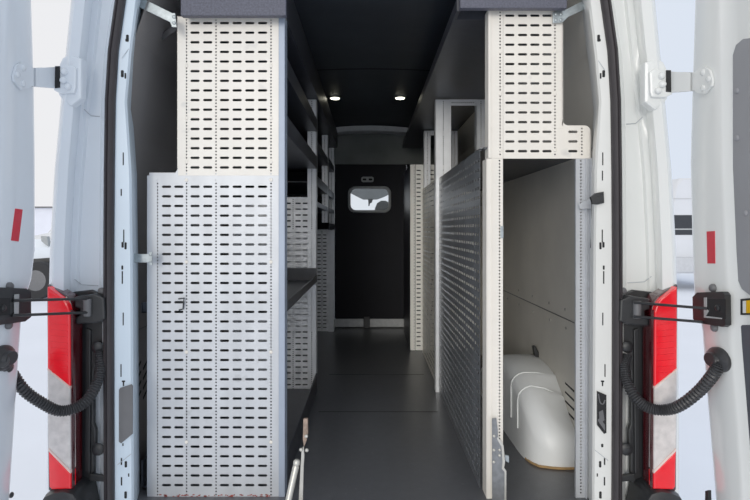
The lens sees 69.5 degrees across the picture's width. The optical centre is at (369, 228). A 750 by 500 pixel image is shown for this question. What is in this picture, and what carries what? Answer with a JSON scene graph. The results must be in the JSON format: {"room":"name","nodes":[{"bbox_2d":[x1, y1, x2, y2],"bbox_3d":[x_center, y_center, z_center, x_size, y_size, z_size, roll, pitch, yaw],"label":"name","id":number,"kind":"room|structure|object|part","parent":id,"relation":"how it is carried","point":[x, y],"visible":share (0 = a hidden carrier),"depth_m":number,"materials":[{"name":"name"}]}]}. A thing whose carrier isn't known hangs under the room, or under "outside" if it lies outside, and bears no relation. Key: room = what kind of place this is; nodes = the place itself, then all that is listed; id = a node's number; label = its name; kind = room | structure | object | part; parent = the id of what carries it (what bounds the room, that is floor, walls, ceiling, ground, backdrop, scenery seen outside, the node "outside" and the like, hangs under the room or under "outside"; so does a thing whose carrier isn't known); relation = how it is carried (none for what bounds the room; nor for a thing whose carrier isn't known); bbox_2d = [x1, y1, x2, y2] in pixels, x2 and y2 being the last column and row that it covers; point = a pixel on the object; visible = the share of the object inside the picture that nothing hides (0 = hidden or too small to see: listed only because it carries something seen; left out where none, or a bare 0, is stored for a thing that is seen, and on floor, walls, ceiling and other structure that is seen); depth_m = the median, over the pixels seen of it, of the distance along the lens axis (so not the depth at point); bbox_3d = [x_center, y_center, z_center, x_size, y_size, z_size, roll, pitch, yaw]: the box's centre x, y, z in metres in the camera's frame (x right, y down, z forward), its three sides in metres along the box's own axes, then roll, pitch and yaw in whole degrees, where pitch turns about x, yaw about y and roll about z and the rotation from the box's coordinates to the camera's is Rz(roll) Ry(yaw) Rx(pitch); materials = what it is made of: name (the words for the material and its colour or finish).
{"room":"vehicle interior","nodes":[
{"label":"vehicle interior","id":0,"kind":"room"},
{"bbox_2d":[47,0,271,499],"bbox_3d":[-0.839,0.019,3.450,0.399,2.321,3.500,0,0,0],"label":"wall","id":1,"kind":"structure","parent":0,"point":[94,241],"depth_m":1.78,"materials":[{"name":"white metal"}]},
{"bbox_2d":[0,0,85,499],"bbox_3d":[-1.038,0.018,1.252,0.154,2.159,0.982,0,0,6],"label":"door","id":2,"kind":"structure","parent":1,"relation":"in","point":[18,77],"depth_m":1.53,"materials":[{"name":"white paint"}]},
{"bbox_2d":[0,345,105,416],"bbox_3d":[-0.959,0.440,1.600,0.137,0.249,0.359,0,0,28],"label":"boot","id":3,"kind":"object","parent":2,"relation":"attached to","point":[8,355],"visible":0.89,"depth_m":1.60,"materials":[{"name":"rubber"}]},
{"bbox_2d":[0,282,106,328],"bbox_3d":[-0.947,0.223,1.583,0.099,0.151,0.372,0,0,26],"label":"hinge","id":4,"kind":"object","parent":1,"relation":"in","point":[15,303],"depth_m":1.55,"materials":[{"name":"black metal"}]},
{"bbox_3d":[-0.978,0.208,1.497,0.002,0.056,0.019,0,0,0],"label":"catch plate","id":5,"kind":"part","parent":4,"relation":"part of","materials":[{"name":"silver metal"}]},
{"bbox_3d":[-0.929,0.249,1.584,0.008,0.033,0.234,0,0,25],"label":"rod","id":6,"kind":"part","parent":4,"relation":"part of","materials":[{"name":"black plastic"}]},
{"bbox_3d":[-0.929,0.207,1.586,0.008,0.030,0.230,0,0,25],"label":"rod","id":7,"kind":"part","parent":4,"relation":"part of","materials":[{"name":"black plastic"}]},
{"bbox_2d":[47,284,81,490],"bbox_3d":[-0.966,0.499,1.706,0.090,0.651,0.075,0,0,0],"label":"tail light","id":8,"kind":"object","parent":1,"relation":"attached to","point":[64,369],"visible":0.94,"depth_m":1.67,"materials":[{"name":"red plastic"}]},
{"bbox_2d":[43,477,99,499],"bbox_3d":[-0.950,0.876,1.715,0.153,0.150,0.120,0,0,0],"label":"bumper cover","id":9,"kind":"object","parent":1,"relation":"attached to","point":[84,489],"visible":0.79,"depth_m":1.69,"materials":[{"name":"black plastic"}]},
{"bbox_2d":[73,287,103,481],"bbox_3d":[-0.916,0.530,1.749,0.132,0.686,0.042,0,0,0],"label":"panel","id":10,"kind":"object","parent":1,"relation":"attached to","point":[91,332],"visible":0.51,"depth_m":1.76,"materials":[{"name":"black plastic"}]},
{"bbox_3d":[-0.783,0.593,1.736,0.044,0.189,0.004,0,0,0],"label":"blanking plate","id":11,"kind":"part","parent":1,"relation":"part of","materials":[{"name":"grey plastic"}]},
{"bbox_2d":[181,0,337,147],"bbox_3d":[-0.455,-0.795,3.350,0.351,0.170,3.100,0,0,0],"label":"shelf","id":12,"kind":"object","parent":1,"relation":"attached to","point":[299,55],"visible":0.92,"depth_m":2.14,"materials":[{"name":"grey metal"}]},
{"bbox_2d":[245,135,327,222],"bbox_3d":[-0.565,-0.390,3.690,0.476,0.680,1.140,0,0,0],"label":"shelving unit","id":13,"kind":"object","parent":1,"relation":"attached to","point":[293,187],"visible":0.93,"depth_m":3.89,"materials":[{"name":"metal"}]},
{"bbox_3d":[-0.565,-0.299,3.665,0.476,0.062,1.090,0,0,0],"label":"shelf","id":14,"kind":"part","parent":13,"relation":"part of","materials":[{"name":"white metal"}]},
{"bbox_3d":[-0.565,-0.154,3.660,0.476,0.032,1.080,0,0,0],"label":"shelf","id":15,"kind":"part","parent":13,"relation":"part of","materials":[{"name":"grey metal"}]},
{"bbox_3d":[-0.565,-0.519,3.665,0.476,0.062,1.090,0,0,0],"label":"shelf","id":16,"kind":"part","parent":13,"relation":"part of","materials":[{"name":"grey metal"}]},
{"bbox_2d":[137,327,588,499],"bbox_3d":[0.000,0.945,3.450,1.720,0.051,3.500,0,0,0],"label":"floor","id":17,"kind":"structure","parent":0,"point":[379,428],"depth_m":2.38,"materials":[{"name":"plastic"}]},
{"bbox_2d":[134,0,316,496],"bbox_3d":[-0.557,0.074,2.453,0.530,1.699,1.315,0,0,0],"label":"shelving unit","id":18,"kind":"object","parent":17,"relation":"on","point":[242,436],"visible":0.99,"depth_m":1.86,"materials":[{"name":"metal"}]},
{"bbox_3d":[-0.540,0.352,1.875,0.454,1.137,0.030,0,0,0],"label":"panel","id":19,"kind":"part","parent":18,"relation":"part of","materials":[{"name":"metal"}]},
{"bbox_3d":[-0.478,-0.458,1.874,0.371,0.548,0.032,0,0,0],"label":"panel","id":20,"kind":"part","parent":18,"relation":"part of","materials":[{"name":"white metal"}]},
{"bbox_3d":[-0.550,0.259,2.478,0.505,0.077,1.155,0,0,0],"label":"shelf","id":21,"kind":"part","parent":18,"relation":"part of","materials":[{"name":"grey metal"}]},
{"bbox_2d":[141,373,316,487],"bbox_3d":[-0.550,0.862,2.478,0.505,0.097,1.155,0,0,0],"label":"shelf","id":22,"kind":"object","parent":18,"relation":"on","point":[300,399],"depth_m":2.45,"materials":[{"name":"white metal"}]},
{"bbox_3d":[-0.478,-0.373,2.474,0.360,0.070,1.148,0,0,0],"label":"shelf","id":23,"kind":"part","parent":18,"relation":"part of","materials":[{"name":"white metal"}]},
{"bbox_3d":[-0.478,-0.583,2.474,0.360,0.070,1.148,0,0,0],"label":"shelf","id":24,"kind":"part","parent":18,"relation":"part of","materials":[{"name":"white metal"}]},
{"bbox_3d":[-0.568,0.367,3.063,0.465,1.095,0.002,0,0,0],"label":"divider panel","id":25,"kind":"part","parent":18,"relation":"part of","materials":[{"name":"grey metal"}]},
{"bbox_2d":[285,418,308,499],"bbox_3d":[-0.242,0.781,1.769,0.099,0.306,0.032,0,0,-38],"label":"stay","id":26,"kind":"object","parent":17,"relation":"on","point":[296,462],"visible":1,"depth_m":1.78,"materials":[{"name":"silver metal"}]},
{"bbox_3d":[-0.227,0.825,1.788,0.021,0.218,0.006,0,0,0],"label":"plate","id":27,"kind":"part","parent":26,"relation":"part of","materials":[{"name":"silver metal"}]},
{"bbox_2d":[287,148,334,331],"bbox_3d":[-0.560,0.095,4.590,0.486,1.650,0.660,0,0,0],"label":"shelving unit","id":28,"kind":"object","parent":17,"relation":"on","point":[329,310],"visible":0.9,"depth_m":4.84,"materials":[{"name":"metal"}]},
{"bbox_3d":[-0.586,0.460,4.840,0.428,0.910,0.001,0,0,0],"label":"divider panel","id":29,"kind":"part","parent":28,"relation":"part of","materials":[{"name":"grey metal"}]},
{"bbox_3d":[-0.563,-0.291,4.565,0.480,0.057,0.610,0,0,0],"label":"shelf","id":30,"kind":"part","parent":28,"relation":"part of","materials":[{"name":"grey metal"}]},
{"bbox_3d":[-0.563,-0.536,4.565,0.480,0.057,0.610,0,0,0],"label":"shelf","id":31,"kind":"part","parent":28,"relation":"part of","materials":[{"name":"grey metal"}]},
{"bbox_3d":[-0.563,-0.154,4.565,0.480,0.032,0.610,0,0,0],"label":"shelf","id":32,"kind":"part","parent":28,"relation":"part of","materials":[{"name":"grey metal"}]},
{"bbox_3d":[-0.560,-0.019,4.570,0.486,0.052,0.620,0,0,0],"label":"shelf","id":33,"kind":"part","parent":28,"relation":"part of","materials":[{"name":"black metal"}]},
{"bbox_2d":[404,165,475,349],"bbox_3d":[0.551,0.216,4.470,0.498,1.407,0.760,0,0,0],"label":"shelving unit","id":34,"kind":"object","parent":17,"relation":"on","point":[412,171],"visible":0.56,"depth_m":4.09,"materials":[{"name":"beige metal"}]},
{"bbox_3d":[0.304,0.216,4.470,0.003,1.407,0.760,0,0,0],"label":"panel","id":35,"kind":"part","parent":34,"relation":"part of","materials":[{"name":"grey metal"}]},
{"bbox_2d":[414,165,433,175],"bbox_3d":[0.553,-0.479,4.471,0.495,0.009,0.757,0,0,0],"label":"shelf","id":36,"kind":"object","parent":34,"relation":"attached to","point":[416,167],"depth_m":4.09,"materials":[{"name":"white metal"}]},
{"bbox_2d":[422,131,509,377],"bbox_3d":[0.595,0.095,3.585,0.410,1.650,0.990,0,0,0],"label":"shelving unit","id":37,"kind":"object","parent":17,"relation":"on","point":[426,192],"visible":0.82,"depth_m":3.77,"materials":[{"name":"metal"}]},
{"bbox_3d":[0.390,0.310,3.575,0.001,1.211,0.890,0,0,0],"label":"panel","id":38,"kind":"part","parent":37,"relation":"part of","materials":[{"name":"grey metal"}]},
{"bbox_2d":[425,180,509,191],"bbox_3d":[0.597,-0.278,3.545,0.406,0.006,0.910,0,0,0],"label":"shelf","id":39,"kind":"object","parent":37,"relation":"attached to","point":[481,181],"depth_m":3.43,"materials":[{"name":"grey metal"}]},
{"bbox_2d":[434,1,603,499],"bbox_3d":[0.585,0.082,2.419,0.430,1.745,1.382,0,0,0],"label":"shelving unit","id":40,"kind":"object","parent":17,"relation":"on","point":[491,162],"depth_m":1.85,"materials":[{"name":"metal"}]},
{"bbox_3d":[0.398,0.315,2.480,0.020,1.202,1.140,0,0,0],"label":"panel","id":41,"kind":"part","parent":40,"relation":"part of","materials":[{"name":"metal"}]},
{"bbox_3d":[0.524,-0.713,3.046,0.158,0.035,0.001,0,0,0],"label":"cross rail","id":42,"kind":"part","parent":40,"relation":"part of","materials":[{"name":"grey metal"}]},
{"bbox_3d":[0.441,0.797,1.827,0.057,0.315,0.013,0,0,0],"label":"step bracket","id":43,"kind":"part","parent":40,"relation":"part of","materials":[{"name":"grey metal"}]},
{"bbox_3d":[0.449,0.010,1.842,0.010,0.041,0.004,0,0,0],"label":"latch plate","id":44,"kind":"part","parent":40,"relation":"part of","materials":[{"name":"metal"}]},
{"bbox_2d":[448,147,591,179],"bbox_3d":[0.596,-0.278,2.460,0.409,0.006,1.200,0,0,0],"label":"shelf","id":45,"kind":"object","parent":40,"relation":"attached to","point":[513,169],"depth_m":2.17,"materials":[{"name":"white metal"}]},
{"bbox_3d":[0.580,-0.497,1.864,0.352,0.511,0.032,0,0,0],"label":"panel","id":46,"kind":"part","parent":40,"relation":"part of","materials":[{"name":"white metal"}]},
{"bbox_2d":[478,345,580,469],"bbox_3d":[0.714,0.742,2.641,0.207,0.355,1.158,0,0,0],"label":"wheel arch cover","id":47,"kind":"object","parent":17,"relation":"on","point":[536,418],"visible":0.88,"depth_m":2.21,"materials":[{"name":"white plastic"}]},
{"bbox_2d":[287,134,443,327],"bbox_3d":[0.000,-0.040,5.064,1.720,1.920,0.052,0,0,0],"label":"wall","id":48,"kind":"structure","parent":0,"point":[352,148],"depth_m":5.05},
{"bbox_2d":[334,319,362,326],"bbox_3d":[-0.198,0.875,5.037,0.275,0.075,0.023,0,0,0],"label":"baseboard","id":49,"kind":"structure","parent":48,"relation":"attached to","point":[337,322],"depth_m":5.03,"materials":[{"name":"silver metal"}]},
{"bbox_2d":[334,164,405,327],"bbox_3d":[0.029,0.159,5.027,0.721,1.523,0.126,0,0,0],"label":"door","id":50,"kind":"structure","parent":48,"relation":"in","point":[368,247],"depth_m":5.05,"materials":[{"name":"black metal"}]},
{"bbox_2d":[361,177,373,181],"bbox_3d":[-0.023,-0.462,5.045,0.115,0.050,0.007,0,0,0],"label":"vent plate","id":51,"kind":"object","parent":50,"relation":"attached to","point":[363,179],"visible":1,"depth_m":5.04,"materials":[{"name":"grey plastic"}]},
{"bbox_2d":[348,186,390,212],"bbox_3d":[-0.005,-0.275,5.048,0.401,0.247,0.024,0,0,0],"label":"window","id":52,"kind":"structure","parent":50,"relation":"attached to","point":[353,187],"depth_m":5.04,"materials":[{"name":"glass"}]},
{"bbox_3d":[0.000,-0.801,5.064,1.720,0.397,0.052,0,0,0],"label":"header panel","id":53,"kind":"part","parent":48,"relation":"part of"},
{"bbox_2d":[370,319,403,326],"bbox_3d":[0.168,0.875,5.037,0.336,0.075,0.023,0,0,0],"label":"baseboard","id":54,"kind":"structure","parent":48,"relation":"attached to","point":[373,322],"depth_m":5.03,"materials":[{"name":"silver metal"}]},
{"bbox_2d":[294,0,455,127],"bbox_3d":[0.000,-0.953,3.475,1.320,0.095,3.450,0,0,0],"label":"ceiling","id":55,"kind":"structure","parent":0,"point":[366,53],"depth_m":2.84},
{"bbox_2d":[329,95,340,99],"bbox_3d":[-0.248,-0.928,3.830,0.092,0.018,0.092,0,0,0],"label":"recessed light","id":56,"kind":"object","parent":55,"relation":"in","point":[335,97],"visible":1,"depth_m":3.81,"materials":[{"name":"white plastic"}]},
{"bbox_2d":[336,125,407,134],"bbox_3d":[0.000,-0.891,4.916,0.800,0.078,0.128,0,0,0],"label":"bow","id":57,"kind":"object","parent":55,"relation":"attached to","point":[369,129],"visible":0.81,"depth_m":4.86,"materials":[{"name":"grey metal"}]},
{"bbox_2d":[394,95,405,99],"bbox_3d":[0.212,-0.929,3.830,0.092,0.018,0.092,0,0,0],"label":"recessed light","id":58,"kind":"object","parent":55,"relation":"in","point":[398,97],"visible":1,"depth_m":3.81,"materials":[{"name":"white plastic"}]},
{"bbox_2d":[375,201,387,209],"bbox_3d":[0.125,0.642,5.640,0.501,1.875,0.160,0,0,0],"label":"seat","id":59,"kind":"object","parent":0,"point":[382,205],"visible":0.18,"depth_m":5.60,"materials":[{"name":"fabric"}]},
{"bbox_2d":[454,0,592,444],"bbox_3d":[0.744,0.015,3.495,0.207,1.930,3.410,0,0,0],"label":"wall","id":60,"kind":"structure","parent":0,"point":[539,206],"depth_m":2.47,"materials":[{"name":"grey plastic"}]},
{"bbox_2d":[402,0,566,147],"bbox_3d":[0.475,-0.808,3.350,0.363,0.145,3.100,0,0,0],"label":"shelf","id":61,"kind":"object","parent":60,"relation":"attached to","point":[457,70],"visible":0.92,"depth_m":2.37,"materials":[{"name":"grey metal"}]},
{"bbox_2d":[581,0,678,499],"bbox_3d":[0.794,0.019,3.450,0.400,2.321,3.500,0,0,0],"label":"wall","id":62,"kind":"structure","parent":0,"point":[632,234],"depth_m":1.74,"materials":[{"name":"white metal"}]},
{"bbox_2d":[622,287,651,482],"bbox_3d":[0.866,0.530,1.749,0.132,0.686,0.042,0,0,0],"label":"panel","id":63,"kind":"object","parent":62,"relation":"attached to","point":[633,334],"visible":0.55,"depth_m":1.76,"materials":[{"name":"black plastic"}]},
{"bbox_2d":[626,477,681,499],"bbox_3d":[0.902,0.876,1.715,0.153,0.150,0.120,0,0,0],"label":"bumper cover","id":64,"kind":"object","parent":62,"relation":"attached to","point":[639,489],"visible":0.79,"depth_m":1.69,"materials":[{"name":"black plastic"}]},
{"bbox_2d":[643,284,676,490],"bbox_3d":[0.917,0.499,1.706,0.090,0.651,0.075,0,0,0],"label":"tail light","id":65,"kind":"object","parent":62,"relation":"attached to","point":[660,337],"visible":0.91,"depth_m":1.67,"materials":[{"name":"red plastic"}]},
{"bbox_2d":[618,284,730,331],"bbox_3d":[0.903,0.230,1.609,0.097,0.150,0.339,0,0,-32],"label":"hinge","id":66,"kind":"object","parent":62,"relation":"in","point":[713,308],"depth_m":1.56,"materials":[{"name":"black metal"}]},
{"bbox_3d":[0.886,0.269,1.615,0.008,0.017,0.194,0,0,-39],"label":"rod","id":67,"kind":"part","parent":66,"relation":"part of","materials":[{"name":"black plastic"}]},
{"bbox_3d":[0.886,0.227,1.606,0.008,0.014,0.209,0,0,-36],"label":"rod","id":68,"kind":"part","parent":66,"relation":"part of","materials":[{"name":"black plastic"}]},
{"bbox_3d":[0.948,0.222,1.497,0.002,0.058,0.076,0,0,0],"label":"catch plate","id":69,"kind":"part","parent":66,"relation":"part of","materials":[{"name":"silver metal"}]},
{"bbox_2d":[640,0,749,499],"bbox_3d":[0.955,0.018,1.251,0.180,2.159,0.961,0,0,0],"label":"door","id":70,"kind":"structure","parent":62,"relation":"in","point":[719,81],"depth_m":1.49,"materials":[{"name":"white paint"}]},
{"bbox_2d":[619,347,730,415],"bbox_3d":[0.893,0.447,1.602,0.073,0.239,0.335,0,0,-34],"label":"boot","id":71,"kind":"object","parent":70,"relation":"attached to","point":[718,360],"visible":0.98,"depth_m":1.57,"materials":[{"name":"rubber"}]},
{"bbox_3d":[0.987,-0.158,1.356,0.003,0.688,0.226,0,0,0],"label":"panel","id":72,"kind":"part","parent":70,"relation":"part of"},
{"bbox_3d":[0.987,0.495,1.343,0.003,0.548,0.198,0,0,0],"label":"panel","id":73,"kind":"part","parent":70,"relation":"part of","materials":[{"name":"white metal"}]},
{"label":"outside","id":74,"kind":"structure","parent":0,"visible":0},
{"bbox_2d":[9,273,715,499],"bbox_3d":[0.000,1.600,50.000,240.000,0.001,180.000,0,0,0],"label":"ground","id":75,"kind":"structure","parent":74,"point":[28,481],"depth_m":4.54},
{"bbox_2d":[28,229,50,298],"bbox_3d":[-7.764,0.569,14.725,2.027,2.058,4.950,0,0,0],"label":"parked car","id":76,"kind":"object","parent":75,"relation":"on","point":[39,281],"visible":0.1,"depth_m":12.27,"materials":[{"name":"white paint"}]},
{"bbox_2d":[35,206,51,234],"bbox_3d":[-20.102,0.179,33.000,7.886,2.842,6.400,0,0,0],"label":"building","id":77,"kind":"structure","parent":75,"relation":"on","point":[43,214],"depth_m":30.00,"materials":[{"name":"grey plastic"}]},
{"bbox_2d":[672,178,693,272],"bbox_3d":[8.720,0.139,16.660,2.040,2.918,5.680,0,0,0],"label":"van","id":78,"kind":"object","parent":75,"relation":"on","point":[682,199],"visible":0.03,"depth_m":14.00,"materials":[{"name":"silver metal"}]},
{"bbox_3d":[8.720,-0.230,13.990,1.900,1.900,0.020,0,0,0],"label":"door trim","id":79,"kind":"part","parent":78,"relation":"part of","materials":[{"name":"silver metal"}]},
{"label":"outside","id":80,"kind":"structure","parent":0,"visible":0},
{"bbox_2d":[351,189,387,205],"bbox_3d":[-0.012,-0.477,6.315,0.675,0.420,0.070,0,0,0],"label":"headliner","id":81,"kind":"object","parent":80,"point":[370,195],"visible":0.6,"depth_m":6.30,"materials":[{"name":"grey fabric"}]},
{"bbox_3d":[-0.012,-0.515,6.325,0.675,0.344,0.050,0,0,0],"label":"visor panel","id":82,"kind":"part","parent":81,"relation":"part of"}
]}

